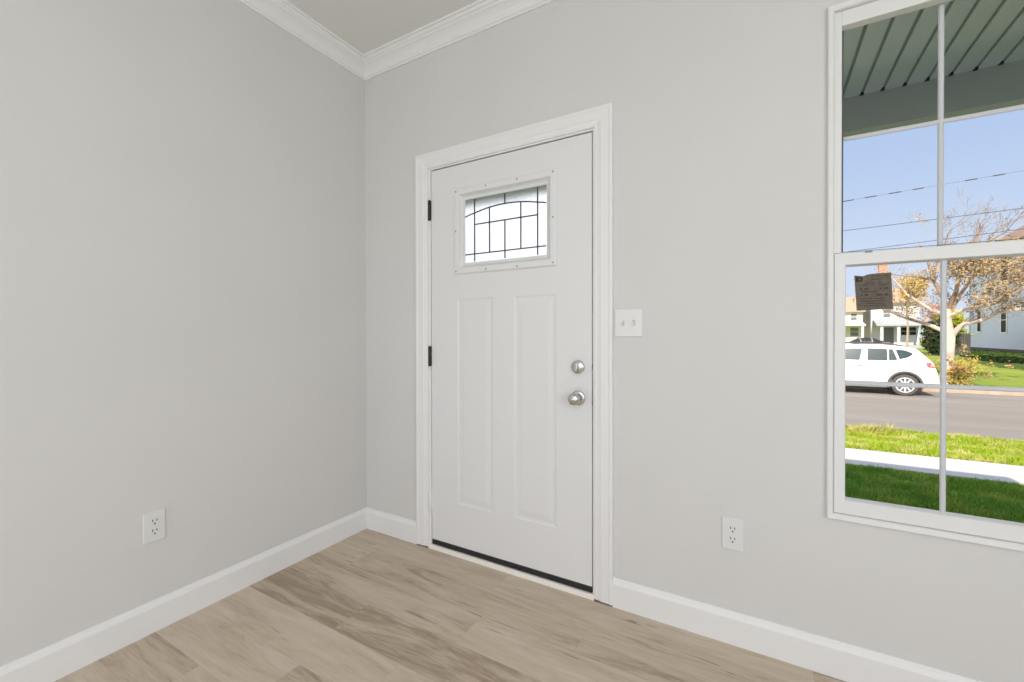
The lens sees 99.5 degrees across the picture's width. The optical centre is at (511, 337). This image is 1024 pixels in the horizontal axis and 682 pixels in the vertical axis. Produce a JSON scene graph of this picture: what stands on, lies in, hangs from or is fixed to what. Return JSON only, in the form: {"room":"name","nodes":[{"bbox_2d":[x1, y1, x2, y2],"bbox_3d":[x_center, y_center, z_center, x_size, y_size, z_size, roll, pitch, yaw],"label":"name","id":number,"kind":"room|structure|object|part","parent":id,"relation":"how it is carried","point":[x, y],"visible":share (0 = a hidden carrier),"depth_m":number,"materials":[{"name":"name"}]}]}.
{"room":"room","nodes":[
{"label":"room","id":0,"kind":"room"},
{"bbox_2d":[0,0,366,666],"bbox_3d":[-2.139,-0.225,0.578,0.120,2.785,5.040,0,0,30],"label":"wall","id":1,"kind":"structure","parent":0,"point":[183,225],"depth_m":1.73,"materials":[{"name":"paint"}]},
{"bbox_2d":[143,508,164,544],"bbox_3d":[-1.412,0.746,1.711,0.008,0.119,0.073,0,0,30],"label":"wall outlet","id":2,"kind":"object","parent":1,"relation":"attached to","point":[153,522],"visible":1,"depth_m":1.71,"materials":[{"name":"white plastic"}]},
{"bbox_2d":[149,517,159,525],"bbox_3d":[-1.409,0.726,1.710,0.002,0.027,0.033,0,0,30],"label":"receptacle","id":3,"kind":"object","parent":2,"relation":"attached to","point":[153,521],"depth_m":1.71,"materials":[{"name":"white plastic"}]},
{"bbox_2d":[150,527,159,535],"bbox_3d":[-1.409,0.765,1.710,0.002,0.027,0.033,0,0,30],"label":"receptacle","id":4,"kind":"object","parent":2,"relation":"attached to","point":[154,531],"depth_m":1.71,"materials":[{"name":"white plastic"}]},
{"bbox_2d":[0,507,366,681],"bbox_3d":[-2.079,1.107,0.553,0.014,0.122,4.800,0,0,30],"label":"baseboard","id":5,"kind":"structure","parent":1,"relation":"attached to","point":[55,661],"depth_m":1.73,"materials":[{"name":"white paint"}]},
{"bbox_2d":[237,0,364,80],"bbox_3d":[-2.052,-1.573,0.518,0.086,0.088,4.800,0,0,30],"label":"crown molding","id":6,"kind":"structure","parent":1,"relation":"attached to","point":[282,13],"depth_m":2.25,"materials":[{"name":"white paint"}]},
{"bbox_2d":[287,0,477,53],"bbox_3d":[-0.135,-1.683,-0.575,4.740,0.140,5.070,0,0,30],"label":"ceiling","id":7,"kind":"structure","parent":0,"point":[366,25],"depth_m":2.20,"materials":[{"name":"white paint"}]},
{"bbox_2d":[54,528,846,681],"bbox_3d":[-0.137,1.232,-0.569,4.740,0.120,5.040,0,0,30],"label":"floor","id":8,"kind":"structure","parent":0,"point":[369,605],"depth_m":1.68,"materials":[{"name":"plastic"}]},
{"bbox_2d":[365,0,1023,681],"bbox_3d":[1.095,-0.237,1.555,4.500,2.785,0.130,0,0,30],"label":"wall","id":9,"kind":"structure","parent":0,"point":[720,106],"depth_m":1.68,"materials":[{"name":"paint"}]},
{"bbox_2d":[366,507,415,543],"bbox_3d":[-0.707,1.092,2.524,0.416,0.122,0.014,0,0,30],"label":"baseboard","id":10,"kind":"structure","parent":9,"relation":"attached to","point":[402,528],"depth_m":2.51,"materials":[{"name":"white paint"}]},
{"bbox_2d":[363,0,556,80],"bbox_3d":[1.038,-1.584,1.453,4.500,0.088,0.086,0,0,30],"label":"crown molding","id":11,"kind":"structure","parent":9,"relation":"attached to","point":[477,17],"depth_m":2.25,"materials":[{"name":"white paint"}]},
{"bbox_2d":[428,132,592,592],"bbox_3d":[-0.055,0.114,2.133,0.934,2.035,0.117,0,0,30],"label":"door","id":12,"kind":"structure","parent":9,"relation":"in","point":[510,356],"depth_m":2.11,"materials":[{"name":"white paint"}]},
{"bbox_3d":[-0.046,-0.553,2.141,0.588,0.446,0.026,0,0,30],"label":"lite frame","id":13,"kind":"part","parent":12,"relation":"part of","materials":[{"name":"white paint"}]},
{"bbox_3d":[-0.041,-0.553,2.151,0.470,0.328,0.001,0,0,30],"label":"glass pane","id":14,"kind":"part","parent":12,"relation":"part of","materials":[{"name":"clear glass"}]},
{"bbox_3d":[0.280,0.271,1.917,0.066,0.066,0.070,0,0,30],"label":"knob","id":15,"kind":"part","parent":12,"relation":"part of","materials":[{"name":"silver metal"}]},
{"bbox_2d":[415,102,612,606],"bbox_3d":[-0.014,0.076,2.194,1.111,2.155,0.158,0,0,30],"label":"door frame","id":16,"kind":"structure","parent":9,"relation":"attached to","point":[598,120],"depth_m":1.95,"materials":[{"name":"white paint"}]},
{"bbox_2d":[615,309,642,336],"bbox_3d":[0.488,-0.061,1.822,0.118,0.116,0.016,0,0,30],"label":"light switch","id":17,"kind":"object","parent":9,"relation":"attached to","point":[628,322],"visible":1,"depth_m":1.82,"materials":[{"name":"white plastic"}]},
{"bbox_2d":[722,517,743,551],"bbox_3d":[0.832,0.742,1.634,0.073,0.119,0.008,0,0,30],"label":"wall outlet","id":18,"kind":"object","parent":9,"relation":"attached to","point":[732,529],"visible":1,"depth_m":1.63,"materials":[{"name":"white plastic"}]},
{"bbox_2d":[728,535,737,543],"bbox_3d":[0.831,0.762,1.632,0.033,0.027,0.002,0,0,30],"label":"receptacle","id":19,"kind":"object","parent":18,"relation":"attached to","point":[732,539],"depth_m":1.63,"materials":[{"name":"grey plastic"}]},
{"bbox_2d":[728,525,737,533],"bbox_3d":[0.831,0.723,1.632,0.033,0.027,0.002,0,0,30],"label":"receptacle","id":20,"kind":"object","parent":18,"relation":"attached to","point":[732,529],"depth_m":1.63,"materials":[{"name":"grey plastic"}]},
{"bbox_2d":[613,577,982,681],"bbox_3d":[1.721,1.097,1.119,2.974,0.122,0.014,0,0,30],"label":"baseboard","id":21,"kind":"structure","parent":9,"relation":"attached to","point":[837,659],"depth_m":1.56,"materials":[{"name":"white paint"}]},
{"bbox_2d":[826,0,1023,551],"bbox_3d":[1.368,-0.252,1.386,0.599,1.742,0.138,0,0,30],"label":"window","id":22,"kind":"structure","parent":9,"relation":"in","point":[850,14],"depth_m":1.42,"materials":[{"name":"white plastic"}]},
{"bbox_2d":[854,272,892,310],"bbox_3d":[1.201,-0.151,1.441,0.101,0.123,0.001,0,0,30],"label":"label","id":23,"kind":"object","parent":22,"relation":"attached to","point":[872,291],"visible":1,"depth_m":1.44,"materials":[{"name":"brown paper"}]},
{"bbox_2d":[856,275,887,305],"bbox_3d":[1.197,-0.155,1.442,0.084,0.100,0.001,0,0,30],"label":"print","id":24,"kind":"object","parent":23,"relation":"attached to","point":[871,290],"depth_m":1.44,"materials":[{"name":"black paper"}]},
{"bbox_3d":[1.349,0.157,1.355,0.558,0.883,0.034,0,0,30],"label":"sash","id":25,"kind":"part","parent":22,"relation":"part of","materials":[{"name":"white plastic"}]},
{"bbox_3d":[1.368,-0.674,1.384,0.560,0.857,0.034,0,0,30],"label":"sash","id":26,"kind":"part","parent":22,"relation":"part of","materials":[{"name":"white plastic"}]},
{"bbox_3d":[0.278,0.054,2.041,8.600,3.600,0.150,0,0,30],"label":"wall","id":27,"kind":"structure","parent":0,"visible":0},
{"bbox_2d":[843,0,1023,98],"bbox_3d":[0.724,-1.606,2.805,8.600,0.036,1.679,0,0,30],"label":"ceiling","id":28,"kind":"structure","parent":27,"relation":"attached to","point":[901,50],"depth_m":2.36,"materials":[{"name":"paint"}]},
{"bbox_2d":[843,59,1023,136],"bbox_3d":[1.167,-1.506,3.572,8.600,0.262,0.110,0,0,30],"label":"beam","id":29,"kind":"structure","parent":28,"relation":"attached to","point":[1001,86],"depth_m":2.68,"materials":[{"name":"paint"}]},
{"label":"outside","id":30,"kind":"structure","parent":0,"visible":0},
{"bbox_2d":[843,171,1018,201],"bbox_3d":[8.063,-3.009,8.403,23.211,1.337,0.022,0,0,30],"label":"cable","id":31,"kind":"object","parent":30,"point":[1018,171],"visible":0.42,"depth_m":8.46,"materials":[{"name":"grey plastic"}]},
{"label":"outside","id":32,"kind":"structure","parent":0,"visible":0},
{"bbox_2d":[844,208,1022,230],"bbox_3d":[8.069,-2.365,8.404,23.238,0.849,0.012,0,0,30],"label":"cable","id":33,"kind":"object","parent":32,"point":[1018,208],"visible":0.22,"depth_m":8.32,"materials":[{"name":"grey plastic"}]},
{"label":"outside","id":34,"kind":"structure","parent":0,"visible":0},
{"bbox_2d":[848,228,1023,251],"bbox_3d":[7.998,-1.944,8.448,21.664,1.461,0.012,0,0,30],"label":"cable","id":35,"kind":"object","parent":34,"point":[1023,228],"visible":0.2,"depth_m":8.35,"materials":[{"name":"grey plastic"}]},
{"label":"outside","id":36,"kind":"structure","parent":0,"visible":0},
{"bbox_2d":[845,385,1023,395],"bbox_3d":[22.080,1.935,12.374,150.000,0.230,1.250,0,0,30],"label":"kerb","id":37,"kind":"object","parent":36,"point":[846,386],"depth_m":15.25,"materials":[{"name":"grey concrete"}]},
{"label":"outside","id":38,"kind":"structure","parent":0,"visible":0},
{"bbox_2d":[914,339,1023,386],"bbox_3d":[57.274,1.134,73.197,150.000,0.475,139.600,0,0,30],"label":"lawn","id":39,"kind":"structure","parent":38,"point":[1007,376],"depth_m":19.00,"materials":[{"name":"green plant"}]},
{"bbox_2d":[846,297,865,343],"bbox_3d":[36.422,-1.784,50.926,6.800,5.720,9.800,0,0,30],"label":"house","id":40,"kind":"structure","parent":39,"relation":"on","point":[855,325],"depth_m":46.65,"materials":[{"name":"beige paint"}]},
{"bbox_3d":[36.776,-2.197,46.643,0.500,0.700,0.035,0,0,30],"label":"pane","id":41,"kind":"part","parent":40,"relation":"part of","materials":[{"name":"grey glass"}]},
{"bbox_3d":[36.822,-0.597,46.629,0.700,0.900,0.035,0,0,30],"label":"pane","id":42,"kind":"part","parent":40,"relation":"part of","materials":[{"name":"grey"}]},
{"bbox_2d":[863,265,923,347],"bbox_3d":[42.222,-3.494,48.713,4.450,9.150,9.800,0,0,30],"label":"house","id":43,"kind":"structure","parent":39,"relation":"on","point":[893,329],"depth_m":46.18,"materials":[{"name":"white paint"}]},
{"bbox_3d":[40.195,-2.552,46.511,0.550,0.800,0.035,0,0,30],"label":"pane","id":44,"kind":"part","parent":43,"relation":"part of","materials":[{"name":"grey glass"}]},
{"bbox_3d":[40.344,-0.136,46.428,0.800,1.830,0.080,0,0,30],"label":"door","id":45,"kind":"part","parent":43,"relation":"part of","materials":[{"name":"grey wood"}]},
{"bbox_3d":[41.431,-0.649,45.809,0.500,0.800,0.035,0,0,30],"label":"pane","id":46,"kind":"part","parent":43,"relation":"part of","materials":[{"name":"black glass"}]},
{"bbox_3d":[42.024,-0.648,45.467,0.530,0.800,0.035,0,0,30],"label":"pane","id":47,"kind":"part","parent":43,"relation":"part of","materials":[{"name":"black glass"}]},
{"bbox_2d":[900,291,922,346],"bbox_3d":[26.071,-1.008,28.540,1.624,4.634,1.222,0,0,-19],"label":"slender tree","id":48,"kind":"object","parent":39,"relation":"on","point":[918,291],"visible":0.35,"depth_m":28.56,"materials":[{"name":"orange plant"}]},
{"bbox_2d":[897,274,930,346],"bbox_3d":[24.632,-1.290,26.988,2.299,5.226,2.146,0,0,30],"label":"slender tree","id":49,"kind":"object","parent":39,"relation":"on","point":[907,289],"visible":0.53,"depth_m":26.88,"materials":[{"name":"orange plant"}]},
{"bbox_2d":[850,188,1023,384],"bbox_3d":[17.170,-1.837,16.256,6.853,7.417,3.812,0,0,30],"label":"street tree","id":50,"kind":"object","parent":39,"relation":"on","point":[979,266],"visible":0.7,"depth_m":16.21,"materials":[{"name":"tan leaves"},{"name":"twig bark"},{"name":"pale bark"}]},
{"bbox_2d":[919,318,963,354],"bbox_3d":[29.324,-0.085,29.624,1.889,2.816,2.106,0,0,-27],"label":"hedge","id":51,"kind":"object","parent":39,"relation":"on","point":[931,340],"visible":0.46,"depth_m":29.64,"materials":[{"name":"green plant"}]},
{"bbox_2d":[931,333,970,354],"bbox_3d":[30.883,0.472,30.562,2.015,1.590,0.170,0,0,30],"label":"fence","id":52,"kind":"object","parent":39,"relation":"on","point":[966,338],"visible":0.27,"depth_m":30.13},
{"bbox_2d":[929,309,972,335],"bbox_3d":[32.131,-0.429,31.900,2.423,3.585,1.839,0,0,30],"label":"shrub","id":53,"kind":"object","parent":39,"relation":"on","point":[957,321],"visible":0.12,"depth_m":31.31,"materials":[{"name":"green plant"}]},
{"bbox_2d":[926,344,1013,384],"bbox_3d":[16.935,1.080,16.171,1.978,1.675,1.677,0,0,30],"label":"flowering shrub","id":54,"kind":"object","parent":39,"relation":"on","point":[957,371],"visible":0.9,"depth_m":16.21,"materials":[{"name":"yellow plant"}]},
{"bbox_2d":[958,349,1023,363],"bbox_3d":[31.934,1.152,29.794,4.966,0.448,21.461,0,0,30],"label":"ground cover","id":55,"kind":"structure","parent":39,"relation":"on","point":[996,356],"depth_m":25.48,"materials":[{"name":"green plant"}]},
{"bbox_2d":[969,225,1023,353],"bbox_3d":[39.494,-4.505,27.870,9.900,11.550,17.200,0,0,30],"label":"house","id":56,"kind":"structure","parent":39,"relation":"on","point":[1004,334],"depth_m":32.89,"materials":[{"name":"white"}]},
{"bbox_3d":[38.494,-1.304,35.694,0.035,1.650,0.700,0,0,30],"label":"pane","id":57,"kind":"part","parent":56,"relation":"part of","materials":[{"name":"black glass"}]},
{"bbox_3d":[36.391,-1.292,32.058,0.035,1.820,0.800,0,0,30],"label":"pane","id":58,"kind":"part","parent":56,"relation":"part of","materials":[{"name":"black glass"}]},
{"bbox_3d":[36.359,-5.101,31.990,0.035,1.800,1.200,0,0,30],"label":"pane","id":59,"kind":"part","parent":56,"relation":"part of","materials":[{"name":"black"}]},
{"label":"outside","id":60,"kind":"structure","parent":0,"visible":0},
{"bbox_2d":[845,463,1023,522],"bbox_3d":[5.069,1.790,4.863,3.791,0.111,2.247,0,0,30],"label":"grass","id":61,"kind":"structure","parent":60,"point":[972,497],"depth_m":5.06,"materials":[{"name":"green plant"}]},
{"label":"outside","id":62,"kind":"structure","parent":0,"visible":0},
{"bbox_2d":[845,388,1023,440],"bbox_3d":[19.364,1.998,7.679,150.000,0.035,9.800,0,0,30],"label":"road","id":63,"kind":"structure","parent":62,"point":[988,415],"depth_m":11.43,"materials":[{"name":"grey asphalt"}]},
{"bbox_2d":[845,341,939,395],"bbox_3d":[12.436,1.057,16.041,4.682,1.804,2.250,0,0,30],"label":"suv","id":64,"kind":"object","parent":63,"relation":"on","point":[865,361],"visible":0.44,"depth_m":14.82,"materials":[{"name":"white paint"}]},
{"bbox_2d":[852,337,889,341],"bbox_3d":[12.997,0.074,15.727,1.040,0.162,0.980,0,0,30],"label":"bag","id":65,"kind":"object","parent":64,"relation":"on","point":[865,339],"visible":1,"depth_m":15.47,"materials":[{"name":"grey"}]},
{"bbox_3d":[12.565,0.237,15.284,1.810,0.129,0.035,0,0,30],"label":"roof rail","id":66,"kind":"part","parent":64,"relation":"part of","materials":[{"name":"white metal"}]},
{"bbox_2d":[926,362,936,368],"bbox_3d":[13.804,0.924,14.271,0.261,0.195,0.063,0,0,22],"label":"tail lamp","id":67,"kind":"object","parent":64,"relation":"attached to","point":[929,365],"depth_m":14.27,"materials":[{"name":"red plastic"}]},
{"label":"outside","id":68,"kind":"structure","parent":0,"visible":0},
{"bbox_2d":[845,448,1023,484],"bbox_3d":[15.372,1.877,0.779,150.000,0.080,1.060,0,0,30],"label":"sidewalk","id":69,"kind":"structure","parent":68,"point":[926,464],"depth_m":6.15,"materials":[{"name":"concrete"}]},
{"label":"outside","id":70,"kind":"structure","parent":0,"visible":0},
{"bbox_2d":[845,425,1023,465],"bbox_3d":[16.256,1.888,2.307,150.000,0.075,2.510,0,0,30],"label":"verge","id":71,"kind":"structure","parent":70,"point":[881,435],"depth_m":7.50,"materials":[{"name":"green plant"}]},
{"bbox_2d":[845,422,904,435],"bbox_3d":[7.103,1.789,8.572,1.384,0.203,0.924,0,0,18],"label":"dry grass","id":72,"kind":"structure","parent":71,"relation":"on","point":[875,428],"depth_m":8.56,"materials":[{"name":"plant"}]}
]}

